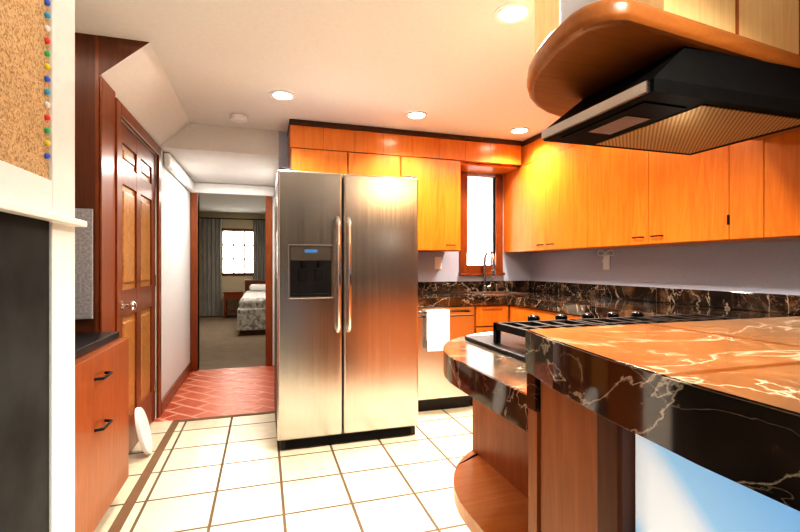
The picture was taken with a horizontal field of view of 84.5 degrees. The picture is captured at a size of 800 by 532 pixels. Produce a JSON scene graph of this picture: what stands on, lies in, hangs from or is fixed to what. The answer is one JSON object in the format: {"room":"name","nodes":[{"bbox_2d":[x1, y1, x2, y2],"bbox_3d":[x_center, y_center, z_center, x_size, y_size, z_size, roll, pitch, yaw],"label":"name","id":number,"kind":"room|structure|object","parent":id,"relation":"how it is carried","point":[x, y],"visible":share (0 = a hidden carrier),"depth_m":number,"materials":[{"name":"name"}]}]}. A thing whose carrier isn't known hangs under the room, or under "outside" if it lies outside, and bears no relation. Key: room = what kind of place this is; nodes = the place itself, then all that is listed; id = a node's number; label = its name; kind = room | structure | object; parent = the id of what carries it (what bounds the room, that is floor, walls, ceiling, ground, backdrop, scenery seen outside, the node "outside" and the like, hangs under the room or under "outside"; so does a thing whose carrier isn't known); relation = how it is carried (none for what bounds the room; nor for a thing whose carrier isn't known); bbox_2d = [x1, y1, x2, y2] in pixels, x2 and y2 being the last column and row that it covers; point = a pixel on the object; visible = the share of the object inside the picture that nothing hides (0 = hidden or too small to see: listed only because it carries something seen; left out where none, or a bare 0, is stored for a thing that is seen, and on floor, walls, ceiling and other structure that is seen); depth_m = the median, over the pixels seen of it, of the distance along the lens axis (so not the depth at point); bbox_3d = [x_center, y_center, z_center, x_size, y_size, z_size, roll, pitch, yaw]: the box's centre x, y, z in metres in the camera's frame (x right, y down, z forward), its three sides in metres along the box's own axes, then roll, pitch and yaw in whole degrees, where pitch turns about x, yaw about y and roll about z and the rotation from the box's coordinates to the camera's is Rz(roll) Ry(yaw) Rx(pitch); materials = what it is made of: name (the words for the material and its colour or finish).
{"room":"kitchen","nodes":[
{"label":"kitchen","id":0,"kind":"room"},
{"bbox_2d":[75,32,94,332],"bbox_3d":[-1.856,0.010,2.116,0.705,2.300,0.100,0,0,-17],"label":"wall","id":1,"kind":"structure","parent":0,"point":[84,121],"depth_m":2.16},
{"bbox_2d":[75,208,92,319],"bbox_3d":[-1.553,-0.010,2.143,0.100,0.540,0.014,0,0,-17],"label":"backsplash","id":2,"kind":"structure","parent":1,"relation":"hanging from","point":[83,272],"depth_m":2.14,"materials":[{"name":"grey stone"}]},
{"bbox_2d":[99,35,148,74],"bbox_3d":[-1.383,-1.040,2.209,0.224,0.200,0.002,0,0,-17],"label":"gable","id":3,"kind":"object","parent":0,"point":[113,51],"visible":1,"depth_m":2.19,"materials":[{"name":"brown wood"}]},
{"bbox_2d":[95,35,189,418],"bbox_3d":[-1.971,0.010,3.561,0.100,2.300,2.930,0,0,-17],"label":"wall","id":4,"kind":"structure","parent":0,"point":[175,276],"depth_m":3.81,"materials":[{"name":"white paint"}]},
{"bbox_2d":[100,76,160,417],"bbox_3d":[-1.671,0.110,2.800,0.017,2.100,1.293,0,0,-17],"label":"door frame","id":5,"kind":"structure","parent":4,"relation":"attached to","point":[114,111],"depth_m":2.35,"materials":[{"name":"red wood"}]},
{"bbox_2d":[121,122,155,452],"bbox_3d":[-1.698,0.157,2.903,0.123,1.983,0.920,0,0,-17],"label":"door","id":6,"kind":"structure","parent":4,"relation":"in","point":[138,186],"depth_m":2.89,"materials":[{"name":"brown wood"}]},
{"bbox_2d":[161,362,190,413],"bbox_3d":[-2.092,1.110,4.161,0.018,0.100,1.507,0,0,-17],"label":"baseboard","id":7,"kind":"structure","parent":4,"relation":"attached to","point":[172,391],"depth_m":3.88,"materials":[{"name":"red wood"}]},
{"bbox_2d":[164,152,194,192],"bbox_3d":[-2.098,-0.869,4.227,0.047,0.117,1.377,0,0,-17],"label":"crown molding","id":8,"kind":"structure","parent":4,"relation":"attached to","point":[175,168],"depth_m":3.96,"materials":[{"name":"white paint"}]},
{"bbox_2d":[99,42,190,145],"bbox_3d":[-1.580,-1.040,2.845,0.224,0.200,1.330,0,0,-17],"label":"wall","id":9,"kind":"structure","parent":0,"point":[138,82],"depth_m":2.64,"materials":[{"name":"paint"}]},
{"bbox_2d":[163,151,277,185],"bbox_3d":[-1.380,-0.980,4.493,1.780,0.100,1.500,0,0,-17],"label":"ceiling","id":10,"kind":"structure","parent":0,"point":[219,168],"depth_m":4.20,"materials":[{"name":"paint"}]},
{"bbox_2d":[198,315,265,369],"bbox_3d":[-2.895,1.185,7.662,5.400,0.050,5.650,0,0,-17],"label":"floor","id":11,"kind":"structure","parent":0,"point":[224,342],"depth_m":6.42,"materials":[{"name":"beige carpet"}]},
{"bbox_2d":[223,291,243,317],"bbox_3d":[-3.758,0.865,9.943,0.420,0.590,0.380,0,0,-17],"label":"nightstand","id":12,"kind":"object","parent":11,"relation":"on","point":[233,294],"visible":0.83,"depth_m":9.78,"materials":[{"name":"red wood"}]},
{"bbox_2d":[237,280,265,334],"bbox_3d":[-2.293,0.735,8.803,1.675,0.850,2.665,0,0,-17],"label":"bed","id":13,"kind":"object","parent":11,"relation":"on","point":[251,314],"visible":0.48,"depth_m":7.40,"materials":[{"name":"white fabric"}]},
{"bbox_2d":[199,212,265,316],"bbox_3d":[-2.099,-0.040,5.108,5.370,2.400,0.100,0,0,-17],"label":"wall","id":14,"kind":"structure","parent":0,"point":[232,282],"depth_m":5.09,"materials":[{"name":"beige paint"}]},
{"bbox_2d":[201,218,220,315],"bbox_3d":[-4.312,0.030,10.058,0.430,2.220,0.066,0,0,-17],"label":"curtain","id":15,"kind":"object","parent":14,"relation":"hanging from","point":[210,267],"visible":0.98,"depth_m":10.05,"materials":[{"name":"grey fabric"}]},
{"bbox_2d":[199,217,265,219],"bbox_3d":[-3.841,-1.095,10.211,1.600,0.024,0.024,0,0,-17],"label":"curtain rod","id":16,"kind":"object","parent":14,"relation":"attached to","point":[231,218],"visible":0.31,"depth_m":10.19,"materials":[{"name":"black metal"}]},
{"bbox_2d":[253,220,265,279],"bbox_3d":[-3.309,0.030,10.368,0.290,2.220,0.066,0,0,-17],"label":"curtain","id":17,"kind":"object","parent":16,"relation":"hanging from","point":[259,249],"visible":0.69,"depth_m":10.37,"materials":[{"name":"grey fabric"}]},
{"bbox_2d":[221,228,252,274],"bbox_3d":[-3.804,-0.328,10.411,1.310,1.575,0.200,0,0,-17],"label":"bedroom window","id":18,"kind":"structure","parent":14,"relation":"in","point":[236,253],"depth_m":10.44,"materials":[{"name":"white glass"}]},
{"bbox_2d":[199,193,265,213],"bbox_3d":[-2.925,-1.290,7.757,5.600,0.100,5.650,0,0,-17],"label":"ceiling","id":19,"kind":"structure","parent":0,"point":[229,203],"depth_m":8.73,"materials":[{"name":"paint"}]},
{"bbox_2d":[198,186,274,368],"bbox_3d":[-1.540,0.115,5.176,1.680,2.090,0.100,0,0,-17],"label":"wall","id":20,"kind":"structure","parent":0,"point":[272,279],"depth_m":5.14,"materials":[{"name":"white paint"}]},
{"bbox_2d":[190,192,271,370],"bbox_3d":[-1.919,0.122,5.048,0.870,2.075,0.120,0,0,-17],"label":"door frame","id":21,"kind":"structure","parent":20,"relation":"attached to","point":[194,278],"depth_m":4.88,"materials":[{"name":"red wood"}]},
{"bbox_2d":[195,182,273,195],"bbox_3d":[-1.859,-0.869,4.992,0.834,0.117,0.057,0,0,-17],"label":"crown molding","id":22,"kind":"structure","parent":20,"relation":"attached to","point":[209,188],"depth_m":4.97,"materials":[{"name":"white paint"}]},
{"bbox_2d":[94,365,472,531],"bbox_3d":[0.172,1.184,1.440,4.180,0.052,8.050,0,0,-17],"label":"floor","id":23,"kind":"structure","parent":0,"point":[239,474],"depth_m":2.46,"materials":[{"name":"tile"}]},
{"bbox_2d":[0,0,59,531],"bbox_3d":[-1.211,0.015,0.572,0.818,2.290,1.190,0,0,-17],"label":"wall","id":24,"kind":"structure","parent":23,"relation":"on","point":[39,222],"depth_m":1.15,"materials":[{"name":"white paint"}]},
{"bbox_2d":[60,0,83,531],"bbox_3d":[-1.411,0.015,1.217,0.818,2.290,0.160,0,0,-17],"label":"door frame","id":25,"kind":"structure","parent":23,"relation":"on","point":[68,222],"depth_m":1.36,"materials":[{"name":"white paint"}]},
{"bbox_2d":[75,331,128,531],"bbox_3d":[-1.584,0.743,1.716,0.782,0.835,0.816,0,0,-17],"label":"base cabinet","id":26,"kind":"object","parent":23,"relation":"on","point":[101,418],"visible":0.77,"depth_m":1.84,"materials":[{"name":"brown wood"}]},
{"bbox_2d":[134,407,152,454],"bbox_3d":[-1.565,1.006,2.687,0.087,0.290,0.180,0,0,-17],"label":"oval panel","id":27,"kind":"object","parent":23,"relation":"on","point":[143,430],"visible":1,"depth_m":2.65,"materials":[{"name":"plastic"}]},
{"bbox_2d":[274,168,417,449],"bbox_3d":[-0.449,0.269,3.293,0.930,1.767,1.023,0,0,-17],"label":"fridge","id":28,"kind":"object","parent":23,"relation":"on","point":[345,307],"visible":1,"depth_m":2.86,"materials":[{"name":"silver metal"}]},
{"bbox_2d":[418,306,473,411],"bbox_3d":[0.243,0.741,3.729,0.590,0.839,0.618,0,0,-17],"label":"dishwasher","id":29,"kind":"object","parent":23,"relation":"on","point":[437,390],"visible":0.46,"depth_m":3.48,"materials":[{"name":"metal"}]},
{"bbox_2d":[426,309,449,351],"bbox_3d":[0.295,0.501,3.427,0.190,0.318,0.033,0,0,-17],"label":"dish towel","id":30,"kind":"object","parent":29,"relation":"hanging from","point":[437,330],"visible":0.96,"depth_m":3.41,"materials":[{"name":"white fabric"}]},
{"bbox_2d":[418,281,505,405],"bbox_3d":[0.359,0.653,3.800,0.870,1.011,0.646,0,0,-17],"label":"base cabinet","id":31,"kind":"object","parent":23,"relation":"on","point":[491,301],"depth_m":3.62,"materials":[{"name":"brown wood"}]},
{"bbox_2d":[499,420,502,531],"bbox_3d":[1.010,0.739,1.446,1.066,0.842,0.735,0,0,-17],"label":"base cabinet","id":32,"kind":"object","parent":23,"relation":"on","point":[500,421],"depth_m":1.35,"materials":[{"name":"wood"}]},
{"bbox_2d":[503,380,574,531],"bbox_3d":[0.955,0.671,0.878,1.508,0.979,0.238,0,0,-17],"label":"base cabinet","id":33,"kind":"object","parent":23,"relation":"on","point":[539,435],"depth_m":0.72,"materials":[{"name":"wood"}]},
{"bbox_2d":[443,331,502,419],"bbox_3d":[0.829,0.282,1.390,1.446,0.070,0.835,0,0,-17],"label":"countertop","id":34,"kind":"structure","parent":33,"relation":"on","point":[469,366],"depth_m":1.12,"materials":[{"name":"black stone"}]},
{"bbox_2d":[465,311,738,360],"bbox_3d":[0.731,0.205,1.325,0.900,0.082,0.580,0,0,-17],"label":"cooktop","id":35,"kind":"object","parent":34,"relation":"in","point":[512,343],"visible":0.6,"depth_m":1.38,"materials":[{"name":"black metal"}]},
{"bbox_2d":[482,250,799,321],"bbox_3d":[1.799,0.504,1.759,0.675,1.309,5.395,0,0,-17],"label":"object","id":36,"kind":"object","parent":23,"relation":"on","point":[544,299],"depth_m":2.90,"materials":[{"name":"black stone"}]},
{"bbox_2d":[575,412,799,531],"bbox_3d":[1.282,0.671,-0.179,1.508,0.979,2.061,0,0,-17],"label":"base cabinet","id":37,"kind":"object","parent":23,"relation":"on","point":[622,485],"depth_m":0.52,"materials":[{"name":"wood"}]},
{"bbox_2d":[495,316,799,519],"bbox_3d":[1.238,0.145,-0.109,1.551,0.070,2.260,0,0,-17],"label":"countertop","id":38,"kind":"structure","parent":37,"relation":"on","point":[719,398],"depth_m":0.48,"materials":[{"name":"black stone"}]},
{"bbox_2d":[75,0,559,141],"bbox_3d":[0.379,-1.190,0.771,4.180,0.100,6.650,0,0,-17],"label":"ceiling","id":39,"kind":"structure","parent":0,"point":[457,67],"depth_m":2.43,"materials":[{"name":"paint"}]},
{"bbox_2d":[231,113,246,122],"bbox_3d":[-1.222,-1.117,3.338,0.120,0.039,0.120,0,0,-17],"label":"smoke detector","id":40,"kind":"object","parent":39,"relation":"attached to","point":[238,118],"visible":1,"depth_m":3.30,"materials":[{"name":"white plastic"}]},
{"bbox_2d":[269,90,295,100],"bbox_3d":[-0.781,-1.136,2.930,0.170,0.008,0.170,0,0,-17],"label":"recessed light","id":41,"kind":"object","parent":39,"relation":"in","point":[283,95],"visible":0.96,"depth_m":2.93,"materials":[{"name":"white plastic"}]},
{"bbox_2d":[405,111,427,119],"bbox_3d":[0.125,-1.136,3.315,0.170,0.008,0.170,0,0,-17],"label":"recessed light","id":42,"kind":"object","parent":39,"relation":"in","point":[415,115],"visible":0.96,"depth_m":3.31,"materials":[{"name":"white plastic"}]},
{"bbox_2d":[494,1,532,24],"bbox_3d":[0.508,-1.136,1.979,0.170,0.008,0.170,0,0,-17],"label":"recessed light","id":43,"kind":"object","parent":39,"relation":"in","point":[514,12],"visible":1,"depth_m":1.97,"materials":[{"name":"white plastic"}]},
{"bbox_2d":[509,127,529,133],"bbox_3d":[1.003,-1.136,3.692,0.170,0.008,0.170,0,0,-17],"label":"recessed light","id":44,"kind":"object","parent":39,"relation":"in","point":[519,130],"visible":1,"depth_m":3.69,"materials":[{"name":"white plastic"}]},
{"bbox_2d":[527,0,799,154],"bbox_3d":[1.085,-0.785,1.566,1.500,0.704,0.650,0,0,-17],"label":"hood canopy","id":45,"kind":"object","parent":39,"relation":"attached to","point":[687,77],"visible":1,"depth_m":1.26,"materials":[{"name":"brown wood"}]},
{"bbox_2d":[160,123,530,281],"bbox_3d":[-0.246,0.010,4.006,3.460,2.300,0.100,0,0,-17],"label":"wall","id":46,"kind":"structure","parent":0,"point":[213,139],"depth_m":3.71,"materials":[{"name":"white paint"}]},
{"bbox_2d":[287,119,402,176],"bbox_3d":[-0.473,-0.633,3.699,0.893,1.008,0.348,0,0,-17],"label":"upper cabinet","id":47,"kind":"object","parent":46,"relation":"attached to","point":[313,146],"depth_m":3.53,"materials":[{"name":"brown wood"}]},
{"bbox_2d":[403,130,462,251],"bbox_3d":[0.215,-0.633,3.912,0.547,1.008,0.348,0,0,-17],"label":"upper cabinet","id":48,"kind":"object","parent":46,"relation":"attached to","point":[435,164],"depth_m":3.76,"materials":[{"name":"brown wood"}]},
{"bbox_2d":[435,257,441,268],"bbox_3d":[0.359,-0.028,4.136,0.070,0.115,0.005,0,0,-17],"label":"electrical outlet","id":49,"kind":"object","parent":46,"relation":"attached to","point":[438,262],"visible":1,"depth_m":4.13,"materials":[{"name":"white plastic"}]},
{"bbox_2d":[459,173,504,275],"bbox_3d":[0.778,-0.400,4.300,0.480,0.980,0.145,0,0,-17],"label":"window","id":50,"kind":"structure","parent":46,"relation":"in","point":[465,269],"depth_m":4.26,"materials":[{"name":"red wood"}]},
{"bbox_2d":[467,253,489,264],"bbox_3d":[0.744,-0.440,4.412,0.710,1.260,0.010,0,0,-17],"label":"window","id":51,"kind":"structure","parent":50,"relation":"attached to","point":[474,258],"depth_m":4.42,"materials":[{"name":"white glass"}]},
{"bbox_2d":[467,177,492,252],"bbox_3d":[0.774,-0.498,4.313,0.306,0.736,0.043,0,0,-17],"label":"window blind","id":52,"kind":"object","parent":50,"relation":"hanging from","point":[479,215],"visible":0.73,"depth_m":4.31,"materials":[{"name":"white fabric"}]},
{"bbox_2d":[463,136,521,174],"bbox_3d":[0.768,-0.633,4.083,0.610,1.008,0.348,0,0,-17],"label":"upper cabinet","id":53,"kind":"object","parent":46,"relation":"attached to","point":[480,154],"depth_m":3.95,"materials":[{"name":"brown wood"}]},
{"bbox_2d":[531,240,799,294],"bbox_3d":[2.342,0.010,1.327,0.100,2.300,6.550,0,0,-17],"label":"wall","id":54,"kind":"structure","parent":0,"point":[772,267],"depth_m":2.79,"materials":[{"name":"white paint"}]},
{"bbox_2d":[504,133,564,252],"bbox_3d":[1.274,-0.633,4.063,0.318,1.008,0.684,0,0,-17],"label":"upper cabinet","id":55,"kind":"object","parent":54,"relation":"attached to","point":[523,186],"depth_m":3.96,"materials":[{"name":"brown wood"}]},
{"bbox_2d":[544,141,583,250],"bbox_3d":[1.449,-0.633,3.498,0.318,1.008,0.498,0,0,-17],"label":"upper cabinet","id":56,"kind":"object","parent":54,"relation":"attached to","point":[561,197],"depth_m":3.47,"materials":[{"name":"brown wood"}]},
{"bbox_2d":[598,250,613,269],"bbox_3d":[1.618,-0.049,3.459,0.016,0.157,0.176,0,0,-17],"label":"wall ornament","id":57,"kind":"object","parent":54,"relation":"attached to","point":[606,260],"visible":0.98,"depth_m":3.46,"materials":[{"name":"white plastic"}]},
{"bbox_2d":[584,145,647,250],"bbox_3d":[1.601,-0.633,3.007,0.318,1.008,0.531,0,0,-17],"label":"upper cabinet","id":58,"kind":"object","parent":54,"relation":"attached to","point":[613,177],"depth_m":2.98,"materials":[{"name":"brown wood"}]},
{"bbox_2d":[644,147,729,246],"bbox_3d":[1.752,-0.633,2.519,0.318,1.008,0.491,0,0,-17],"label":"upper cabinet","id":59,"kind":"object","parent":54,"relation":"attached to","point":[684,194],"depth_m":2.49,"materials":[{"name":"brown wood"}]},
{"bbox_2d":[724,140,759,242],"bbox_3d":[1.849,-0.633,2.206,0.318,1.008,0.164,0,0,-17],"label":"upper cabinet","id":60,"kind":"object","parent":54,"relation":"attached to","point":[742,159],"depth_m":2.18,"materials":[{"name":"brown wood"}]},
{"bbox_2d":[760,131,799,241],"bbox_3d":[1.942,-0.633,1.903,0.318,1.008,0.470,0,0,-17],"label":"upper cabinet","id":61,"kind":"object","parent":54,"relation":"attached to","point":[779,155],"depth_m":2.02,"materials":[{"name":"brown wood"}]}
]}

